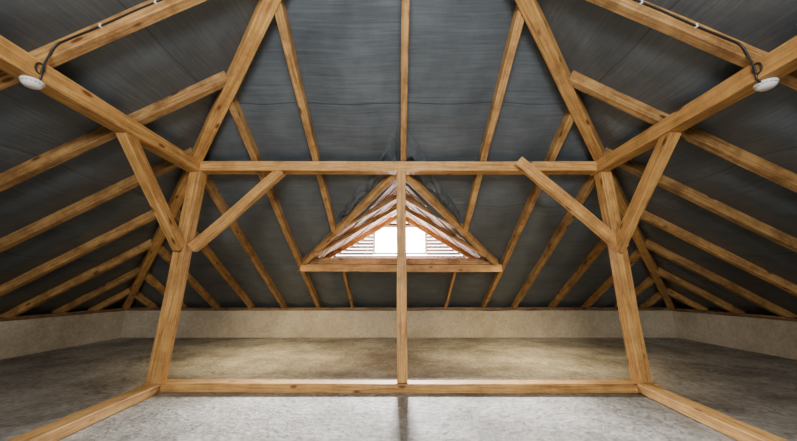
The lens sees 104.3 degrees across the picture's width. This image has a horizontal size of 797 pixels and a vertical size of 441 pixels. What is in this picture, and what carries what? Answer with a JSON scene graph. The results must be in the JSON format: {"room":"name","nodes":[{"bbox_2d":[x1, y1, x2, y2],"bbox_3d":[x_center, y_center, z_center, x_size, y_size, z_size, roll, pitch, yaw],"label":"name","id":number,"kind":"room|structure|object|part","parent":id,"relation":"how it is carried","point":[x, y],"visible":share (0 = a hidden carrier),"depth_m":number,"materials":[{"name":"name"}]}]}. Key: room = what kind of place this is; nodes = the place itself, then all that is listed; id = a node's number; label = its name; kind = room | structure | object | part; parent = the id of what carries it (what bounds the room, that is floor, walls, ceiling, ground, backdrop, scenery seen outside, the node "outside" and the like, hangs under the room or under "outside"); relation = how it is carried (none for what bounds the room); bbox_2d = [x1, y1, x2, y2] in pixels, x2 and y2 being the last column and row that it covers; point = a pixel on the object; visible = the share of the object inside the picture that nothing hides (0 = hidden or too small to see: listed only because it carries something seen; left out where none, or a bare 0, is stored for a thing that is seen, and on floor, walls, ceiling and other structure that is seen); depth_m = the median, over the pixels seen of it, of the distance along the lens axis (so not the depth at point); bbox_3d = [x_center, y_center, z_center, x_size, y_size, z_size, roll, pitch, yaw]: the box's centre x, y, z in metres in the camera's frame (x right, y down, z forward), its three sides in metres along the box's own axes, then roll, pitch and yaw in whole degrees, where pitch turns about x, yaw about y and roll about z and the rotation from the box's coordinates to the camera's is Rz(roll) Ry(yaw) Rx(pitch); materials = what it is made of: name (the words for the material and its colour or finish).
{"room":"attic","nodes":[
{"label":"attic","id":0,"kind":"room"},
{"bbox_2d":[0,0,796,315],"bbox_3d":[0.000,-1.244,-0.247,12.780,3.630,15.900,0,-12,0],"label":"ceiling","id":1,"kind":"structure","parent":0,"point":[348,52],"depth_m":3.27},
{"bbox_2d":[296,175,505,275],"bbox_3d":[0.114,0.397,5.900,3.209,1.359,3.228,11,-16,-41],"label":"dormer","id":2,"kind":"object","parent":1,"relation":"attached to","point":[357,231],"visible":0.79,"depth_m":5.44,"materials":[{"name":"brown wood"}]},
{"bbox_2d":[275,0,336,231],"bbox_3d":[-1.001,-0.846,3.686,0.082,1.561,2.678,0,-12,0],"label":"rafter","id":3,"kind":"object","parent":2,"relation":"on","point":[281,15],"visible":0.93,"depth_m":3.14,"materials":[{"name":"brown wood"}]},
{"bbox_2d":[373,233,375,254],"bbox_3d":[-0.470,0.380,6.043,0.040,0.570,0.060,0,-12,0],"label":"frame","id":4,"kind":"object","parent":2,"relation":"attached to","point":[374,234],"visible":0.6,"depth_m":6.00,"materials":[{"name":"paint"}]},
{"bbox_2d":[375,252,424,254],"bbox_3d":[0.030,0.639,5.988,0.980,0.040,0.060,0,-12,0],"label":"frame","id":5,"kind":"object","parent":2,"relation":"attached to","point":[376,253],"visible":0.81,"depth_m":5.96,"materials":[{"name":"paint"}]},
{"bbox_3d":[0.030,0.379,6.041,0.980,0.510,0.005,0,-12,0],"label":"glass","id":6,"kind":"object","parent":5,"relation":"attached to","visible":0},
{"bbox_2d":[375,239,424,239],"bbox_3d":[0.030,0.370,6.040,0.980,0.008,0.010,0,-12,0],"label":"bar","id":7,"kind":"object","parent":6,"relation":"attached to","point":[375,239],"visible":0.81,"depth_m":6.04,"materials":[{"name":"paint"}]},
{"bbox_2d":[384,225,415,227],"bbox_3d":[0.030,0.120,6.098,0.980,0.040,0.060,0,-12,0],"label":"frame","id":8,"kind":"structure","parent":2,"relation":"attached to","point":[387,226],"depth_m":6.07,"materials":[{"name":"paint"}]},
{"bbox_2d":[339,124,460,223],"bbox_3d":[0.022,-0.514,4.077,1.846,0.866,1.404,0,-12,0],"label":"fold","id":9,"kind":"object","parent":2,"relation":"attached to","point":[414,152],"visible":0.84,"depth_m":4.04,"materials":[{"name":"grey fabric"}]},
{"bbox_3d":[0.030,0.738,5.587,3.260,0.119,0.149,0,-12,0],"label":"sill plate","id":10,"kind":"part","parent":2,"relation":"part of","materials":[{"name":"brown wood"}]},
{"bbox_2d":[401,0,409,160],"bbox_3d":[0.058,-1.591,2.837,0.074,1.514,2.587,0,-12,0],"label":"rafter","id":11,"kind":"object","parent":2,"relation":"on","point":[405,4],"visible":0.88,"depth_m":2.94,"materials":[{"name":"brown wood"}]},
{"bbox_2d":[424,227,426,254],"bbox_3d":[0.530,0.380,6.043,0.040,0.570,0.060,0,-12,0],"label":"frame","id":12,"kind":"object","parent":2,"relation":"attached to","point":[425,234],"visible":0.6,"depth_m":6.00,"materials":[{"name":"paint"}]},
{"bbox_2d":[463,4,524,233],"bbox_3d":[1.028,-0.821,3.711,0.083,1.570,2.677,0,-12,0],"label":"rafter","id":13,"kind":"object","parent":2,"relation":"on","point":[517,22],"visible":0.9,"depth_m":3.17,"materials":[{"name":"brown wood"}]},
{"bbox_2d":[0,338,796,440],"bbox_3d":[0.000,1.040,-0.732,13.080,0.200,16.200,0,-12,0],"label":"floor","id":14,"kind":"structure","parent":0,"point":[33,395],"depth_m":3.17,"materials":[{"name":"concrete"}]},
{"bbox_2d":[7,384,159,440],"bbox_3d":[-2.362,0.887,-0.720,0.172,0.094,7.946,0,-12,-2],"label":"sill","id":15,"kind":"structure","parent":14,"relation":"on","point":[61,428],"depth_m":2.44,"materials":[{"name":"brown wood"}]},
{"bbox_2d":[141,379,658,392],"bbox_3d":[0.015,1.738,3.250,5.310,0.097,0.161,0,-12,0],"label":"wooden beam","id":16,"kind":"structure","parent":14,"relation":"on","point":[168,385],"depth_m":3.18,"materials":[{"name":"brown wood"}]},
{"bbox_2d":[145,171,206,382],"bbox_3d":[-2.492,0.554,3.519,0.254,2.337,0.158,0,-12,0],"label":"post","id":17,"kind":"object","parent":16,"relation":"on","point":[162,349],"visible":0.93,"depth_m":3.44,"materials":[{"name":"brown wood"}]},
{"bbox_2d":[115,132,184,250],"bbox_3d":[-2.460,-0.251,3.133,0.087,1.019,1.010,0,-12,-1],"label":"brace","id":18,"kind":"object","parent":17,"relation":"attached to","point":[134,152],"visible":0.94,"depth_m":3.05,"materials":[{"name":"brown wood"}]},
{"bbox_2d":[188,171,285,251],"bbox_3d":[-1.902,-0.140,3.681,1.039,1.025,0.092,0,-12,0],"label":"brace","id":19,"kind":"object","parent":17,"relation":"attached to","point":[274,177],"visible":0.98,"depth_m":3.64,"materials":[{"name":"brown wood"}]},
{"bbox_2d":[396,171,407,382],"bbox_3d":[0.035,0.554,3.522,0.120,2.330,0.150,0,-12,0],"label":"post","id":20,"kind":"object","parent":16,"relation":"on","point":[402,362],"visible":1,"depth_m":3.42,"materials":[{"name":"brown wood"}]},
{"bbox_2d":[594,170,652,382],"bbox_3d":[2.525,0.554,3.522,0.215,2.336,0.157,0,-12,0],"label":"post","id":21,"kind":"object","parent":16,"relation":"on","point":[636,353],"visible":0.9,"depth_m":3.43,"materials":[{"name":"brown wood"}]},
{"bbox_2d":[514,157,627,252],"bbox_3d":[1.968,-0.194,3.573,1.189,1.139,0.080,0,-12,0],"label":"brace","id":22,"kind":"object","parent":21,"relation":"attached to","point":[585,216],"visible":0.95,"depth_m":3.54,"materials":[{"name":"brown wood"}]},
{"bbox_2d":[615,132,681,250],"bbox_3d":[2.461,-0.248,3.128,0.093,1.019,1.010,0,-12,1],"label":"brace","id":23,"kind":"object","parent":21,"relation":"attached to","point":[665,145],"visible":0.92,"depth_m":3.05,"materials":[{"name":"brown wood"}]},
{"bbox_2d":[637,384,787,440],"bbox_3d":[2.283,0.887,-0.720,0.172,0.094,7.954,-1,-12,3],"label":"sill","id":24,"kind":"structure","parent":14,"relation":"on","point":[738,430],"depth_m":2.44,"materials":[{"name":"brown wood"}]},
{"bbox_2d":[0,310,796,359],"bbox_3d":[0.000,0.667,-0.653,13.080,0.564,16.200,0,-12,0],"label":"wall","id":25,"kind":"structure","parent":0,"point":[277,323],"depth_m":6.65,"materials":[{"name":"paint"}]},
{"bbox_2d":[0,308,124,321],"bbox_3d":[-5.992,0.363,-0.599,0.136,0.075,14.980,0,-12,0],"label":"wall plate","id":26,"kind":"object","parent":25,"relation":"on","point":[34,316],"visible":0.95,"depth_m":5.36,"materials":[{"name":"brown wood"}]},
{"bbox_2d":[52,267,138,312],"bbox_3d":[-5.385,1.272,5.556,1.426,0.867,0.082,0,-12,0],"label":"rafter","id":27,"kind":"object","parent":26,"relation":"on","point":[133,273],"visible":0.91,"depth_m":5.52,"materials":[{"name":"brown wood"}]},
{"bbox_2d":[0,147,192,252],"bbox_3d":[-4.246,0.187,3.468,3.696,2.136,0.083,0,-12,0],"label":"rafter","id":28,"kind":"object","parent":26,"relation":"on","point":[21,235],"visible":0.8,"depth_m":3.51,"materials":[{"name":"brown wood"}]},
{"bbox_2d":[0,71,226,191],"bbox_3d":[-3.864,-0.188,2.757,4.465,2.569,0.082,0,-12,0],"label":"rafter","id":29,"kind":"object","parent":26,"relation":"on","point":[77,146],"visible":0.87,"depth_m":2.86,"materials":[{"name":"brown wood"}]},
{"bbox_2d":[0,239,151,316],"bbox_3d":[-5.017,0.926,4.886,2.158,1.272,0.082,0,-12,0],"label":"rafter","id":30,"kind":"object","parent":25,"relation":"on","point":[146,245],"visible":0.92,"depth_m":4.85,"materials":[{"name":"brown wood"}]},
{"bbox_2d":[0,210,155,296],"bbox_3d":[-4.660,0.574,4.221,2.877,1.675,0.082,0,-12,0],"label":"rafter","id":31,"kind":"object","parent":25,"relation":"on","point":[137,222],"visible":0.89,"depth_m":4.22,"materials":[{"name":"brown wood"}]},
{"bbox_2d":[0,0,206,90],"bbox_3d":[-3.468,-0.568,2.034,5.254,3.012,0.082,0,-12,0],"label":"rafter","id":32,"kind":"object","parent":25,"relation":"on","point":[66,51],"visible":0.82,"depth_m":2.17,"materials":[{"name":"brown wood"}]},
{"bbox_2d":[88,288,129,310],"bbox_3d":[-5.707,1.589,6.155,0.775,0.506,0.082,0,-12,0],"label":"rafter","id":33,"kind":"object","parent":25,"relation":"on","point":[124,293],"visible":0.83,"depth_m":6.12,"materials":[{"name":"brown wood"}]},
{"bbox_2d":[135,291,157,307],"bbox_3d":[-5.400,1.717,6.611,0.077,0.439,0.668,0,-12,-1],"label":"rafter","id":34,"kind":"object","parent":25,"relation":"on","point":[139,296],"visible":0.76,"depth_m":6.57,"materials":[{"name":"brown wood"}]},
{"bbox_2d":[122,0,281,309],"bbox_3d":[-3.006,-0.347,4.233,8.526,3.492,0.124,-12,-17,44],"label":"rafter","id":35,"kind":"object","parent":25,"relation":"on","point":[264,12],"visible":0.77,"depth_m":3.18,"materials":[{"name":"brown wood"}]},
{"bbox_2d":[34,0,161,79],"bbox_3d":[-1.553,-1.522,2.171,1.775,1.236,0.066,0,-12,-1],"label":"electrical cable","id":36,"kind":"object","parent":35,"relation":"attached to","point":[42,71],"visible":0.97,"depth_m":2.13,"materials":[{"name":"black plastic"}]},
{"bbox_2d":[0,35,200,171],"bbox_3d":[-2.449,-1.479,-0.192,0.149,0.145,8.270,0,-12,0],"label":"purlin","id":37,"kind":"object","parent":35,"relation":"attached to","point":[15,61],"visible":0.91,"depth_m":2.39,"materials":[{"name":"brown wood"}]},
{"bbox_2d":[18,75,44,89],"bbox_3d":[-2.430,-0.904,2.053,0.116,0.049,0.116,0,-12,0],"label":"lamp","id":38,"kind":"object","parent":37,"relation":"attached to","point":[30,82],"visible":1,"depth_m":2.03,"materials":[{"name":"white plastic"}]},
{"bbox_2d":[125,307,670,310],"bbox_3d":[0.000,1.935,6.795,11.980,0.074,0.136,0,-12,0],"label":"wall plate","id":39,"kind":"object","parent":25,"relation":"on","point":[130,308],"visible":0.84,"depth_m":6.74,"materials":[{"name":"brown wood"}]},
{"bbox_2d":[144,272,186,307],"bbox_3d":[-4.751,1.469,6.333,0.080,0.805,1.316,0,-12,0],"label":"rafter","id":40,"kind":"object","parent":39,"relation":"on","point":[149,278],"visible":0.49,"depth_m":6.04,"materials":[{"name":"brown wood"}]},
{"bbox_2d":[158,245,219,307],"bbox_3d":[-3.999,1.188,6.008,0.080,1.221,2.068,0,-12,0],"label":"rafter","id":41,"kind":"object","parent":39,"relation":"on","point":[163,252],"visible":0.68,"depth_m":6.06,"materials":[{"name":"brown wood"}]},
{"bbox_2d":[175,208,254,307],"bbox_3d":[-3.229,0.895,5.677,0.082,1.656,2.836,0,-12,0],"label":"rafter","id":42,"kind":"object","parent":39,"relation":"on","point":[206,250],"visible":0.74,"depth_m":5.68,"materials":[{"name":"brown wood"}]},
{"bbox_2d":[205,174,286,307],"bbox_3d":[-2.508,0.624,5.367,0.081,2.056,3.557,0,-12,0],"label":"rafter","id":43,"kind":"object","parent":39,"relation":"on","point":[211,188],"visible":0.85,"depth_m":4.98,"materials":[{"name":"brown wood"}]},
{"bbox_2d":[229,95,321,307],"bbox_3d":[-1.739,0.333,5.035,0.080,2.489,4.326,0,-12,0],"label":"rafter","id":44,"kind":"object","parent":39,"relation":"on","point":[235,109],"visible":0.84,"depth_m":4.25,"materials":[{"name":"brown wood"}]},
{"bbox_2d":[342,272,354,310],"bbox_3d":[-1.001,1.368,6.208,0.058,0.961,1.597,0,-12,0],"label":"rafter","id":45,"kind":"object","parent":39,"relation":"on","point":[345,276],"visible":0.82,"depth_m":6.18,"materials":[{"name":"brown wood"}]},
{"bbox_2d":[443,264,456,307],"bbox_3d":[1.031,1.367,6.209,0.060,0.959,1.598,0,-12,0],"label":"rafter","id":46,"kind":"object","parent":39,"relation":"on","point":[453,275],"visible":0.83,"depth_m":6.12,"materials":[{"name":"brown wood"}]},
{"bbox_2d":[510,174,594,307],"bbox_3d":[2.531,0.634,5.374,0.083,2.049,3.535,0,-12,0],"label":"rafter","id":47,"kind":"object","parent":39,"relation":"on","point":[589,184],"visible":0.87,"depth_m":4.99,"materials":[{"name":"brown wood"}]},
{"bbox_2d":[548,216,622,307],"bbox_3d":[3.361,0.950,5.729,0.080,1.582,2.707,0,-12,0],"label":"rafter","id":48,"kind":"object","parent":39,"relation":"on","point":[598,249],"visible":0.76,"depth_m":5.69,"materials":[{"name":"brown wood"}]},
{"bbox_2d":[515,0,674,310],"bbox_3d":[3.005,-0.345,4.232,8.528,3.488,0.123,12,-17,-44],"label":"rafter","id":49,"kind":"object","parent":39,"relation":"on","point":[531,11],"visible":0.71,"depth_m":3.14,"materials":[{"name":"brown wood"}]},
{"bbox_2d":[590,35,796,175],"bbox_3d":[2.450,-1.479,-0.192,0.150,0.143,8.270,0,-12,0],"label":"purlin","id":50,"kind":"object","parent":49,"relation":"attached to","point":[781,61],"visible":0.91,"depth_m":2.38,"materials":[{"name":"brown wood"}]},
{"bbox_2d":[200,161,596,174],"bbox_3d":[0.010,-0.642,3.786,5.000,0.129,0.151,0,-12,0],"label":"tie beam","id":51,"kind":"structure","parent":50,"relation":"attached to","point":[208,167],"depth_m":3.72,"materials":[{"name":"brown wood"}]},
{"bbox_2d":[753,77,779,91],"bbox_3d":[2.460,-0.900,2.072,0.116,0.049,0.116,0,-12,0],"label":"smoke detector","id":52,"kind":"object","parent":50,"relation":"attached to","point":[769,83],"visible":1,"depth_m":2.05,"materials":[{"name":"white plastic"}]},
{"bbox_2d":[635,0,762,82],"bbox_3d":[1.553,-1.522,2.171,1.775,1.236,0.066,0,-12,1],"label":"electrical cable","id":53,"kind":"object","parent":49,"relation":"attached to","point":[754,71],"visible":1,"depth_m":2.13,"materials":[{"name":"black plastic"}]},
{"bbox_2d":[581,248,641,307],"bbox_3d":[4.101,1.229,6.048,0.082,1.170,1.966,0,-12,0],"label":"rafter","id":54,"kind":"object","parent":39,"relation":"on","point":[635,256],"visible":0.7,"depth_m":6.12,"materials":[{"name":"brown wood"}]},
{"bbox_2d":[615,275,654,306],"bbox_3d":[4.850,1.507,6.375,0.081,0.748,1.218,0,-12,0],"label":"rafter","id":55,"kind":"object","parent":39,"relation":"on","point":[649,281],"visible":0.47,"depth_m":6.09,"materials":[{"name":"brown wood"}]},
{"bbox_2d":[640,291,661,307],"bbox_3d":[5.399,1.715,6.612,0.081,0.441,0.668,0,-12,0],"label":"rafter","id":56,"kind":"object","parent":39,"relation":"on","point":[657,296],"visible":0.79,"depth_m":6.57,"materials":[{"name":"brown wood"}]},
{"bbox_2d":[481,108,573,307],"bbox_3d":[1.860,0.379,5.087,0.081,2.422,4.206,0,-12,0],"label":"rafter","id":57,"kind":"object","parent":25,"relation":"on","point":[567,121],"visible":0.85,"depth_m":4.37,"materials":[{"name":"brown wood"}]},
{"bbox_2d":[569,70,796,192],"bbox_3d":[3.865,-0.190,2.761,4.466,2.568,0.085,0,-12,0],"label":"rafter","id":58,"kind":"object","parent":25,"relation":"on","point":[694,135],"visible":0.85,"depth_m":2.86,"materials":[{"name":"brown wood"}]},
{"bbox_2d":[604,147,796,252],"bbox_3d":[4.246,0.187,3.469,3.697,2.135,0.083,0,-12,0],"label":"rafter","id":59,"kind":"object","parent":25,"relation":"on","point":[723,210],"visible":0.8,"depth_m":3.51,"materials":[{"name":"brown wood"}]},
{"bbox_2d":[640,210,796,296],"bbox_3d":[4.656,0.581,4.223,2.877,1.677,0.084,0,-12,0],"label":"rafter","id":60,"kind":"object","parent":25,"relation":"on","point":[703,244],"visible":0.88,"depth_m":4.23,"materials":[{"name":"brown wood"}]},
{"bbox_2d":[672,308,796,321],"bbox_3d":[5.992,0.363,-0.599,0.135,0.075,14.980,0,-12,0],"label":"wall plate","id":61,"kind":"object","parent":25,"relation":"on","point":[762,316],"visible":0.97,"depth_m":5.37,"materials":[{"name":"brown wood"}]},
{"bbox_2d":[667,288,707,309],"bbox_3d":[5.710,1.586,6.154,0.777,0.503,0.077,0,-12,0],"label":"rafter","id":62,"kind":"object","parent":61,"relation":"on","point":[672,293],"visible":0.84,"depth_m":6.12,"materials":[{"name":"brown wood"}]},
{"bbox_2d":[586,0,796,89],"bbox_3d":[3.466,-0.565,2.030,5.256,3.007,0.083,0,-12,0],"label":"rafter","id":63,"kind":"object","parent":61,"relation":"on","point":[720,47],"visible":0.85,"depth_m":2.17,"materials":[{"name":"brown wood"}]},
{"bbox_2d":[658,267,744,313],"bbox_3d":[5.381,1.279,5.557,1.426,0.867,0.080,0,-12,0],"label":"rafter","id":64,"kind":"object","parent":61,"relation":"on","point":[663,273],"visible":0.92,"depth_m":5.53,"materials":[{"name":"brown wood"}]},
{"bbox_2d":[645,239,796,317],"bbox_3d":[5.017,0.926,4.885,2.155,1.278,0.083,0,-12,0],"label":"rafter","id":65,"kind":"object","parent":61,"relation":"on","point":[650,245],"visible":0.95,"depth_m":4.86,"materials":[{"name":"brown wood"}]}
]}

